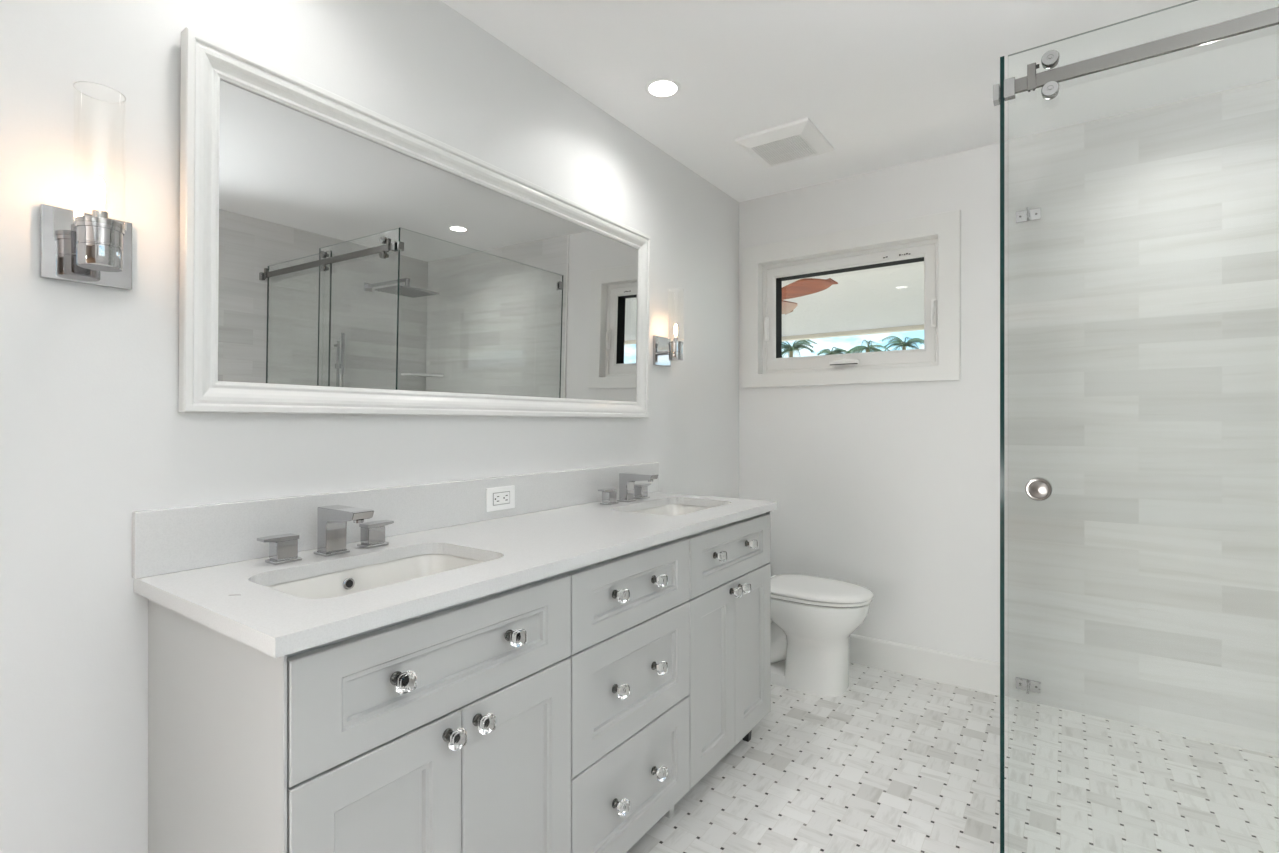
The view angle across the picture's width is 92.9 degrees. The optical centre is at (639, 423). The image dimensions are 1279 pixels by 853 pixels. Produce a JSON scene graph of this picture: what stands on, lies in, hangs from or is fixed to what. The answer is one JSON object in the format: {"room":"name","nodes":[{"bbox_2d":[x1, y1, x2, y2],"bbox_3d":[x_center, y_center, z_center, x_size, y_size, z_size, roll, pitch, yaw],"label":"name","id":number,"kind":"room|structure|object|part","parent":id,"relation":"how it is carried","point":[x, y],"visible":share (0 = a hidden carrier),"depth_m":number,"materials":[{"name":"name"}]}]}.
{"room":"bathroom","nodes":[
{"label":"bathroom","id":0,"kind":"room"},
{"bbox_2d":[0,0,738,852],"bbox_3d":[-0.782,-0.022,1.635,0.150,2.440,4.781,0,0,35],"label":"wall","id":1,"kind":"structure","parent":0,"point":[94,433],"depth_m":1.22,"materials":[{"name":"white paint"}]},
{"bbox_2d":[40,81,131,289],"bbox_3d":[-0.989,-0.428,1.107,0.116,0.335,0.129,0,0,35],"label":"wall sconce","id":2,"kind":"object","parent":1,"relation":"attached to","point":[95,248],"visible":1,"depth_m":1.09,"materials":[{"name":"silver metal"}]},
{"bbox_3d":[-1.031,-0.326,1.137,0.012,0.130,0.129,0,0,35],"label":"plate","id":3,"kind":"part","parent":2,"relation":"part of","materials":[{"name":"silver metal"}]},
{"bbox_3d":[-0.971,-0.474,1.095,0.072,0.242,0.072,0,0,35],"label":"lamp shade","id":4,"kind":"part","parent":2,"relation":"part of","materials":[{"name":"clear glass"}]},
{"bbox_2d":[92,210,107,218],"bbox_3d":[-0.971,-0.372,1.095,0.022,0.019,0.022,0,0,35],"label":"socket","id":5,"kind":"object","parent":2,"relation":"attached to","point":[97,213],"depth_m":1.09,"materials":[{"name":"silver metal"}]},
{"bbox_2d":[132,462,658,578],"bbox_3d":[-0.456,0.238,1.952,0.019,0.130,1.862,0,0,35],"label":"backsplash","id":6,"kind":"structure","parent":1,"relation":"attached to","point":[167,540],"depth_m":1.48,"materials":[{"name":"white stone"}]},
{"bbox_2d":[179,27,651,417],"bbox_3d":[-0.450,-0.413,1.936,0.031,0.780,1.690,1,1,35],"label":"wall mirror","id":7,"kind":"object","parent":1,"relation":"attached to","point":[337,255],"visible":1,"depth_m":1.59,"materials":[{"name":"white paint"}]},
{"bbox_2d":[653,288,683,366],"bbox_3d":[0.144,-0.428,2.725,0.116,0.335,0.129,0,0,35],"label":"wall sconce","id":8,"kind":"object","parent":1,"relation":"attached to","point":[665,350],"visible":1,"depth_m":2.71,"materials":[{"name":"silver metal"}]},
{"bbox_3d":[0.102,-0.326,2.754,0.012,0.130,0.129,0,0,35],"label":"plate","id":9,"kind":"part","parent":8,"relation":"part of","materials":[{"name":"silver metal"}]},
{"bbox_2d":[441,0,1278,201],"bbox_3d":[0.457,-1.312,0.767,3.175,0.140,4.781,0,0,35],"label":"ceiling","id":10,"kind":"structure","parent":0,"point":[887,83],"depth_m":2.11,"materials":[{"name":"white paint"}]},
{"bbox_2d":[645,78,680,97],"bbox_3d":[0.087,-1.239,2.253,0.132,0.005,0.132,0,0,35],"label":"recessed light","id":11,"kind":"object","parent":10,"relation":"in","point":[660,87],"visible":1,"depth_m":2.25,"materials":[{"name":"white plastic"}]},
{"bbox_2d":[649,81,676,95],"bbox_3d":[0.087,-1.239,2.253,0.107,0.004,0.107,0,0,35],"label":"diffuser","id":12,"kind":"object","parent":11,"relation":"attached to","point":[656,88],"depth_m":2.25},
{"bbox_2d":[735,117,833,167],"bbox_3d":[0.646,-1.223,2.697,0.326,0.036,0.335,0,0,35],"label":"exhaust fan","id":13,"kind":"object","parent":10,"relation":"attached to","point":[800,139],"visible":1,"depth_m":2.64,"materials":[{"name":"white plastic"}]},
{"bbox_2d":[753,134,817,165],"bbox_3d":[0.646,-1.214,2.697,0.219,0.012,0.228,0,0,35],"label":"grille","id":14,"kind":"object","parent":13,"relation":"attached to","point":[788,148],"depth_m":2.68,"materials":[{"name":"white plastic"}]},
{"bbox_2d":[1191,21,1226,47],"bbox_3d":[1.826,-1.239,1.942,0.132,0.005,0.132,0,0,35],"label":"recessed light","id":15,"kind":"object","parent":10,"relation":"in","point":[1217,41],"visible":0.06,"depth_m":1.99,"materials":[{"name":"white plastic"}]},
{"bbox_2d":[626,662,1278,852],"bbox_3d":[0.457,1.258,0.767,3.175,0.120,4.781,0,0,35],"label":"floor","id":16,"kind":"structure","parent":0,"point":[895,762],"depth_m":2.00,"materials":[{"name":"tile"}]},
{"bbox_2d":[148,572,570,852],"bbox_3d":[-0.553,0.766,1.302,0.603,0.866,0.634,0,0,35],"label":"base cabinet","id":17,"kind":"object","parent":16,"relation":"on","point":[448,729],"visible":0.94,"depth_m":1.09,"materials":[{"name":"grey paint"}]},
{"bbox_3d":[-0.751,0.729,1.057,0.560,0.792,0.006,0,0,35],"label":"panel","id":18,"kind":"part","parent":17,"relation":"part of","materials":[{"name":"grey paint"}]},
{"bbox_3d":[-0.434,0.832,1.032,0.020,0.576,0.312,0,0,35],"label":"door","id":19,"kind":"part","parent":17,"relation":"part of","materials":[{"name":"grey paint"}]},
{"bbox_3d":[-0.411,0.435,1.036,0.016,0.023,0.023,0,0,35],"label":"knob","id":20,"kind":"part","parent":17,"relation":"part of","materials":[{"name":"silver metal"}]},
{"bbox_3d":[-0.394,0.435,1.024,0.024,0.032,0.032,0,0,35],"label":"knob","id":21,"kind":"part","parent":17,"relation":"part of","materials":[{"name":"clear glass"}]},
{"bbox_3d":[-0.345,0.446,1.160,0.020,0.187,0.624,0,0,35],"label":"drawer","id":22,"kind":"part","parent":17,"relation":"part of","materials":[{"name":"grey paint"}]},
{"bbox_3d":[-0.350,0.576,1.123,0.016,0.023,0.023,0,0,35],"label":"knob","id":23,"kind":"part","parent":17,"relation":"part of","materials":[{"name":"silver metal"}]},
{"bbox_3d":[-0.333,0.576,1.111,0.024,0.032,0.032,0,0,35],"label":"knob","id":24,"kind":"part","parent":17,"relation":"part of","materials":[{"name":"clear glass"}]},
{"bbox_3d":[-0.310,0.576,1.179,0.016,0.023,0.023,0,0,35],"label":"knob","id":25,"kind":"part","parent":17,"relation":"part of","materials":[{"name":"silver metal"}]},
{"bbox_3d":[-0.294,0.576,1.168,0.024,0.032,0.032,0,0,35],"label":"knob","id":26,"kind":"part","parent":17,"relation":"part of","materials":[{"name":"clear glass"}]},
{"bbox_3d":[-0.263,0.435,1.246,0.016,0.023,0.023,0,0,35],"label":"knob","id":27,"kind":"part","parent":17,"relation":"part of","materials":[{"name":"silver metal"}]},
{"bbox_3d":[-0.255,0.832,1.289,0.020,0.576,0.310,0,0,35],"label":"door","id":28,"kind":"part","parent":17,"relation":"part of","materials":[{"name":"grey paint"}]},
{"bbox_3d":[-0.247,0.435,1.235,0.024,0.032,0.032,0,0,35],"label":"knob","id":29,"kind":"part","parent":17,"relation":"part of","materials":[{"name":"clear glass"}]},
{"bbox_2d":[566,537,689,852],"bbox_3d":[-0.214,0.766,1.784,0.601,0.866,0.542,0,0,35],"label":"base cabinet","id":30,"kind":"object","parent":16,"relation":"on","point":[630,656],"visible":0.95,"depth_m":1.61,"materials":[{"name":"grey paint"}]},
{"bbox_3d":[-0.057,0.673,1.540,0.016,0.023,0.023,0,0,35],"label":"knob","id":31,"kind":"part","parent":30,"relation":"part of","materials":[{"name":"silver metal"}]},
{"bbox_3d":[-0.057,0.433,1.540,0.016,0.023,0.023,0,0,35],"label":"knob","id":32,"kind":"part","parent":30,"relation":"part of","materials":[{"name":"silver metal"}]},
{"bbox_3d":[-0.057,0.964,1.540,0.016,0.023,0.023,0,0,35],"label":"knob","id":33,"kind":"part","parent":30,"relation":"part of","materials":[{"name":"silver metal"}]},
{"bbox_3d":[-0.041,0.964,1.529,0.024,0.032,0.032,0,0,35],"label":"knob","id":34,"kind":"part","parent":30,"relation":"part of","materials":[{"name":"clear glass"}]},
{"bbox_3d":[-0.041,0.673,1.529,0.024,0.032,0.032,0,0,35],"label":"knob","id":35,"kind":"part","parent":30,"relation":"part of","materials":[{"name":"clear glass"}]},
{"bbox_3d":[-0.041,0.433,1.529,0.024,0.032,0.032,0,0,35],"label":"knob","id":36,"kind":"part","parent":30,"relation":"part of","materials":[{"name":"clear glass"}]},
{"bbox_3d":[-0.009,0.446,1.640,0.020,0.187,0.539,0,0,35],"label":"drawer","id":37,"kind":"part","parent":30,"relation":"part of","materials":[{"name":"grey paint"}]},
{"bbox_3d":[-0.009,0.685,1.640,0.020,0.283,0.539,0,0,35],"label":"drawer","id":38,"kind":"part","parent":30,"relation":"part of","materials":[{"name":"grey paint"}]},
{"bbox_3d":[-0.009,0.976,1.640,0.020,0.290,0.539,0,0,35],"label":"drawer","id":39,"kind":"part","parent":30,"relation":"part of","materials":[{"name":"grey paint"}]},
{"bbox_3d":[0.045,0.964,1.686,0.016,0.023,0.023,0,0,35],"label":"knob","id":40,"kind":"part","parent":30,"relation":"part of","materials":[{"name":"silver metal"}]},
{"bbox_3d":[0.045,0.673,1.686,0.016,0.023,0.023,0,0,35],"label":"knob","id":41,"kind":"part","parent":30,"relation":"part of","materials":[{"name":"silver metal"}]},
{"bbox_3d":[0.045,0.433,1.686,0.016,0.023,0.023,0,0,35],"label":"knob","id":42,"kind":"part","parent":30,"relation":"part of","materials":[{"name":"silver metal"}]},
{"bbox_3d":[0.061,0.964,1.675,0.024,0.032,0.032,0,0,35],"label":"knob","id":43,"kind":"part","parent":30,"relation":"part of","materials":[{"name":"clear glass"}]},
{"bbox_3d":[0.061,0.673,1.675,0.024,0.032,0.032,0,0,35],"label":"knob","id":44,"kind":"part","parent":30,"relation":"part of","materials":[{"name":"clear glass"}]},
{"bbox_3d":[0.061,0.433,1.675,0.024,0.032,0.032,0,0,35],"label":"knob","id":45,"kind":"part","parent":30,"relation":"part of","materials":[{"name":"clear glass"}]},
{"bbox_3d":[0.088,1.157,1.861,0.032,0.083,0.032,0,0,35],"label":"leg","id":46,"kind":"part","parent":30,"relation":"part of","materials":[{"name":"grey paint"}]},
{"bbox_2d":[684,511,770,788],"bbox_3d":[0.120,0.766,2.263,0.603,0.866,0.626,0,0,35],"label":"base cabinet","id":47,"kind":"object","parent":16,"relation":"on","point":[730,600],"visible":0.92,"depth_m":2.06,"materials":[{"name":"grey paint"}]},
{"bbox_2d":[132,462,776,657],"bbox_3d":[-0.223,0.253,1.789,0.587,0.159,1.862,0,0,35],"label":"countertop","id":48,"kind":"structure","parent":47,"relation":"on","point":[205,564],"depth_m":1.37,"materials":[{"name":"white stone"}]},
{"bbox_2d":[257,505,393,564],"bbox_3d":[-0.673,0.248,1.387,0.162,0.110,0.304,0,0,35],"label":"faucet","id":49,"kind":"object","parent":48,"relation":"on","point":[332,520],"visible":1,"depth_m":1.39,"materials":[{"name":"silver metal"}]},
{"bbox_3d":[-0.787,0.250,1.325,0.039,0.009,0.071,0,0,35],"label":"lever","id":50,"kind":"part","parent":49,"relation":"part of","materials":[{"name":"silver metal"}]},
{"bbox_3d":[-0.781,0.275,1.334,0.037,0.039,0.044,0,0,35],"label":"handle","id":51,"kind":"part","parent":49,"relation":"part of","materials":[{"name":"silver metal"}]},
{"bbox_3d":[-0.780,0.299,1.334,0.047,0.009,0.057,0,0,35],"label":"plate","id":52,"kind":"part","parent":49,"relation":"part of","materials":[{"name":"silver metal"}]},
{"bbox_3d":[-0.717,0.299,1.418,0.052,0.009,0.059,0,0,35],"label":"plate","id":53,"kind":"part","parent":49,"relation":"part of","materials":[{"name":"silver metal"}]},
{"bbox_3d":[-0.669,0.244,1.385,0.154,0.100,0.049,0,0,35],"label":"spout","id":54,"kind":"part","parent":49,"relation":"part of","materials":[{"name":"silver metal"}]},
{"bbox_3d":[-0.660,0.275,1.506,0.037,0.039,0.044,0,0,35],"label":"handle","id":55,"kind":"part","parent":49,"relation":"part of","materials":[{"name":"silver metal"}]},
{"bbox_3d":[-0.660,0.299,1.506,0.047,0.009,0.057,0,0,35],"label":"plate","id":56,"kind":"part","parent":49,"relation":"part of","materials":[{"name":"silver metal"}]},
{"bbox_3d":[-0.654,0.250,1.516,0.039,0.009,0.071,0,0,35],"label":"lever","id":57,"kind":"part","parent":49,"relation":"part of","materials":[{"name":"silver metal"}]},
{"bbox_2d":[266,554,482,598],"bbox_3d":[-0.540,0.398,1.300,0.338,0.130,0.498,0,0,35],"label":"undermount sink","id":58,"kind":"object","parent":48,"relation":"in","point":[350,581],"visible":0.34,"depth_m":1.42,"materials":[{"name":"white ceramic"}]},
{"bbox_2d":[486,485,514,511],"bbox_3d":[-0.443,0.240,1.946,0.008,0.074,0.118,0,0,35],"label":"wall outlet","id":59,"kind":"object","parent":48,"relation":"attached to","point":[497,498],"visible":1,"depth_m":1.94,"materials":[{"name":"white plastic"}]},
{"bbox_2d":[493,491,509,505],"bbox_3d":[-0.441,0.240,1.945,0.001,0.040,0.071,0,0,35],"label":"receptacle","id":60,"kind":"object","parent":59,"relation":"attached to","point":[500,498],"depth_m":1.94,"materials":[{"name":"white plastic"}]},
{"bbox_2d":[598,472,658,504],"bbox_3d":[-0.006,0.248,2.339,0.162,0.110,0.304,0,0,35],"label":"faucet","id":61,"kind":"object","parent":48,"relation":"on","point":[628,489],"visible":1,"depth_m":2.34,"materials":[{"name":"silver metal"}]},
{"bbox_3d":[-0.121,0.250,2.277,0.039,0.009,0.071,0,0,35],"label":"lever","id":62,"kind":"part","parent":61,"relation":"part of","materials":[{"name":"silver metal"}]},
{"bbox_3d":[-0.114,0.275,2.286,0.037,0.039,0.044,0,0,35],"label":"handle","id":63,"kind":"part","parent":61,"relation":"part of","materials":[{"name":"silver metal"}]},
{"bbox_3d":[-0.114,0.299,2.286,0.047,0.009,0.057,0,0,35],"label":"plate","id":64,"kind":"part","parent":61,"relation":"part of","materials":[{"name":"silver metal"}]},
{"bbox_3d":[-0.050,0.299,2.369,0.052,0.009,0.059,0,0,35],"label":"plate","id":65,"kind":"part","parent":61,"relation":"part of","materials":[{"name":"silver metal"}]},
{"bbox_3d":[-0.003,0.244,2.336,0.154,0.100,0.049,0,0,35],"label":"spout","id":66,"kind":"part","parent":61,"relation":"part of","materials":[{"name":"silver metal"}]},
{"bbox_3d":[0.006,0.275,2.458,0.037,0.039,0.044,0,0,35],"label":"handle","id":67,"kind":"part","parent":61,"relation":"part of","materials":[{"name":"silver metal"}]},
{"bbox_3d":[0.007,0.299,2.458,0.047,0.009,0.057,0,0,35],"label":"plate","id":68,"kind":"part","parent":61,"relation":"part of","materials":[{"name":"silver metal"}]},
{"bbox_3d":[0.013,0.250,2.467,0.039,0.009,0.071,0,0,35],"label":"lever","id":69,"kind":"part","parent":61,"relation":"part of","materials":[{"name":"silver metal"}]},
{"bbox_2d":[633,504,712,515],"bbox_3d":[0.125,0.398,2.250,0.338,0.130,0.498,0,0,35],"label":"undermount sink","id":70,"kind":"object","parent":48,"relation":"in","point":[671,509],"visible":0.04,"depth_m":2.47,"materials":[{"name":"white ceramic"}]},
{"bbox_3d":[0.235,0.832,1.989,0.020,0.576,0.304,0,0,35],"label":"door","id":71,"kind":"part","parent":47,"relation":"part of","materials":[{"name":"grey paint"}]},
{"bbox_3d":[0.267,0.430,1.969,0.024,0.032,0.032,0,0,35],"label":"knob","id":72,"kind":"part","parent":47,"relation":"part of","materials":[{"name":"clear glass"}]},
{"bbox_3d":[0.325,0.446,2.116,0.020,0.187,0.615,0,0,35],"label":"drawer","id":73,"kind":"part","parent":47,"relation":"part of","materials":[{"name":"grey paint"}]},
{"bbox_3d":[0.335,0.574,2.066,0.024,0.032,0.032,0,0,35],"label":"knob","id":74,"kind":"part","parent":47,"relation":"part of","materials":[{"name":"clear glass"}]},
{"bbox_3d":[0.373,0.574,2.120,0.024,0.032,0.032,0,0,35],"label":"knob","id":75,"kind":"part","parent":47,"relation":"part of","materials":[{"name":"clear glass"}]},
{"bbox_3d":[0.406,1.157,2.303,0.032,0.083,0.032,0,0,35],"label":"leg","id":76,"kind":"part","parent":47,"relation":"part of","materials":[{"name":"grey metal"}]},
{"bbox_3d":[0.412,0.832,2.241,0.020,0.576,0.309,0,0,35],"label":"door","id":77,"kind":"part","parent":47,"relation":"part of","materials":[{"name":"grey paint"}]},
{"bbox_3d":[0.405,0.430,2.165,0.024,0.032,0.032,0,0,35],"label":"knob","id":78,"kind":"part","parent":47,"relation":"part of","materials":[{"name":"clear glass"}]},
{"bbox_3d":[0.280,0.729,2.529,0.560,0.792,0.006,0,0,35],"label":"panel","id":79,"kind":"part","parent":47,"relation":"part of","materials":[{"name":"grey paint"}]},
{"bbox_2d":[771,574,873,696],"bbox_3d":[0.693,0.841,2.890,0.798,0.714,0.422,0,0,35],"label":"toilet","id":80,"kind":"object","parent":16,"relation":"on","point":[814,618],"visible":0.57,"depth_m":2.69,"materials":[{"name":"white ceramic"}]},
{"bbox_3d":[0.815,0.780,2.805,0.488,0.015,0.366,0,0,35],"label":"seat","id":81,"kind":"part","parent":80,"relation":"part of","materials":[{"name":"white plastic"}]},
{"bbox_3d":[0.819,0.756,2.802,0.490,0.025,0.368,0,0,35],"label":"lid","id":82,"kind":"part","parent":80,"relation":"part of","materials":[{"name":"white plastic"}]},
{"bbox_2d":[1000,56,1040,852],"bbox_3d":[1.331,0.113,2.104,0.060,2.162,1.248,0,0,35],"label":"glass panel","id":83,"kind":"object","parent":16,"relation":"on","point":[1015,213],"visible":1,"depth_m":1.84,"materials":[{"name":"teal"}]},
{"bbox_3d":[1.315,0.113,2.115,0.010,2.162,1.248,0,0,35],"label":"pane","id":84,"kind":"part","parent":83,"relation":"part of","materials":[{"name":"clear glass"}]},
{"bbox_2d":[993,7,1278,105],"bbox_3d":[1.563,-0.880,1.174,1.528,0.069,0.044,0,0,35],"label":"shower rail","id":85,"kind":"object","parent":83,"relation":"attached to","point":[1033,80],"visible":1,"depth_m":1.43,"materials":[{"name":"silver metal"}]},
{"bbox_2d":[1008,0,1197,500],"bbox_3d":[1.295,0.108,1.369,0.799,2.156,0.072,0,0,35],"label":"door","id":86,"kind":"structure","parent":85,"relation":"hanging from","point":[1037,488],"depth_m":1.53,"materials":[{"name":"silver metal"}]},
{"bbox_3d":[1.019,0.168,1.554,0.057,0.057,0.023,0,0,35],"label":"knob","id":87,"kind":"part","parent":86,"relation":"part of","materials":[{"name":"silver metal"}]},
{"bbox_3d":[1.037,0.168,1.579,0.057,0.057,0.023,0,0,35],"label":"knob","id":88,"kind":"part","parent":86,"relation":"part of","materials":[{"name":"silver metal"}]},
{"bbox_3d":[1.300,0.108,1.376,0.799,2.156,0.008,0,0,35],"label":"pane","id":89,"kind":"part","parent":86,"relation":"part of","materials":[{"name":"clear glass"}]},
{"bbox_2d":[739,78,1278,755],"bbox_3d":[1.780,-0.022,2.656,2.875,2.440,0.170,0,0,35],"label":"wall","id":90,"kind":"structure","parent":0,"point":[1153,248],"depth_m":2.49,"materials":[{"name":"paint"}]},
{"bbox_2d":[741,210,960,387],"bbox_3d":[1.062,-0.585,3.149,1.086,0.776,0.175,0,0,35],"label":"window","id":91,"kind":"structure","parent":90,"relation":"in","point":[934,239],"depth_m":3.06,"materials":[{"name":"white paint"}]},
{"bbox_3d":[1.047,-0.317,3.115,0.154,0.032,0.029,0,0,35],"label":"crank handle","id":92,"kind":"part","parent":91,"relation":"part of","materials":[{"name":"white plastic"}]},
{"bbox_3d":[1.084,-0.572,3.173,0.902,0.613,0.110,0,0,35],"label":"frame","id":93,"kind":"part","parent":91,"relation":"part of","materials":[{"name":"white paint"}]},
{"bbox_2d":[771,620,999,694],"bbox_3d":[1.102,1.129,3.030,1.306,0.138,0.014,0,0,35],"label":"baseboard","id":94,"kind":"structure","parent":90,"relation":"attached to","point":[944,667],"depth_m":2.85,"materials":[{"name":"white paint"}]},
{"label":"outside","id":95,"kind":"structure","parent":0,"visible":0},
{"bbox_3d":[37.778,1.343,56.561,180.000,0.030,104.000,0,0,35],"label":"ground","id":96,"kind":"structure","parent":95,"visible":0},
{"bbox_2d":[782,339,816,357],"bbox_3d":[7.659,-1.455,31.191,2.602,5.624,2.633,0,0,-1],"label":"palm tree","id":97,"kind":"object","parent":96,"relation":"on","point":[789,349],"visible":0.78,"depth_m":30.93,"materials":[{"name":"green plant"}]},
{"bbox_2d":[816,347,846,354],"bbox_3d":[10.102,-1.305,31.950,1.930,5.324,1.858,0,0,35],"label":"palm tree","id":98,"kind":"object","parent":96,"relation":"on","point":[837,350],"visible":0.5,"depth_m":31.88,"materials":[{"name":"green plant"}]},
{"bbox_2d":[845,339,889,353],"bbox_3d":[10.813,-1.364,29.013,2.330,5.443,2.752,0,0,35],"label":"palm tree","id":99,"kind":"object","parent":96,"relation":"on","point":[871,348],"visible":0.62,"depth_m":28.74,"materials":[{"name":"green plant"}]},
{"bbox_2d":[879,336,923,350],"bbox_3d":[14.365,-1.707,32.668,2.398,6.127,2.552,0,0,-9],"label":"palm tree","id":100,"kind":"object","parent":96,"relation":"on","point":[898,342],"visible":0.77,"depth_m":32.66,"materials":[{"name":"green plant"}]},
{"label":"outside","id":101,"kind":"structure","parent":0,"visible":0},
{"bbox_2d":[782,325,923,341],"bbox_3d":[4.002,-1.647,10.078,16.000,0.310,0.300,0,0,35],"label":"beam","id":102,"kind":"structure","parent":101,"point":[915,327],"depth_m":10.22,"materials":[{"name":"beige paint"}]},
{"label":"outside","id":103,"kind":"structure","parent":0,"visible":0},
{"bbox_2d":[782,261,923,336],"bbox_3d":[1.891,-1.652,7.064,16.000,0.200,7.159,0,0,35],"label":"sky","id":104,"kind":"structure","parent":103,"point":[888,296],"depth_m":7.88,"materials":[{"name":"grey paint"}]},
{"bbox_2d":[782,278,837,314],"bbox_3d":[1.347,-1.351,6.024,1.513,0.400,1.384,0,0,35],"label":"ceiling fan","id":105,"kind":"object","parent":104,"relation":"hanging from","point":[806,286],"visible":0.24,"depth_m":5.46,"materials":[{"name":"orange wood"}]},
{"bbox_3d":[1.477,-1.214,6.320,0.223,0.091,0.751,0,0,35],"label":"blade","id":106,"kind":"part","parent":105,"relation":"part of","materials":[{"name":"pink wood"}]},
{"bbox_3d":[1.437,-1.214,5.494,0.221,0.091,0.752,0,0,-28],"label":"blade","id":107,"kind":"part","parent":105,"relation":"part of","materials":[{"name":"red wood"}]}
]}

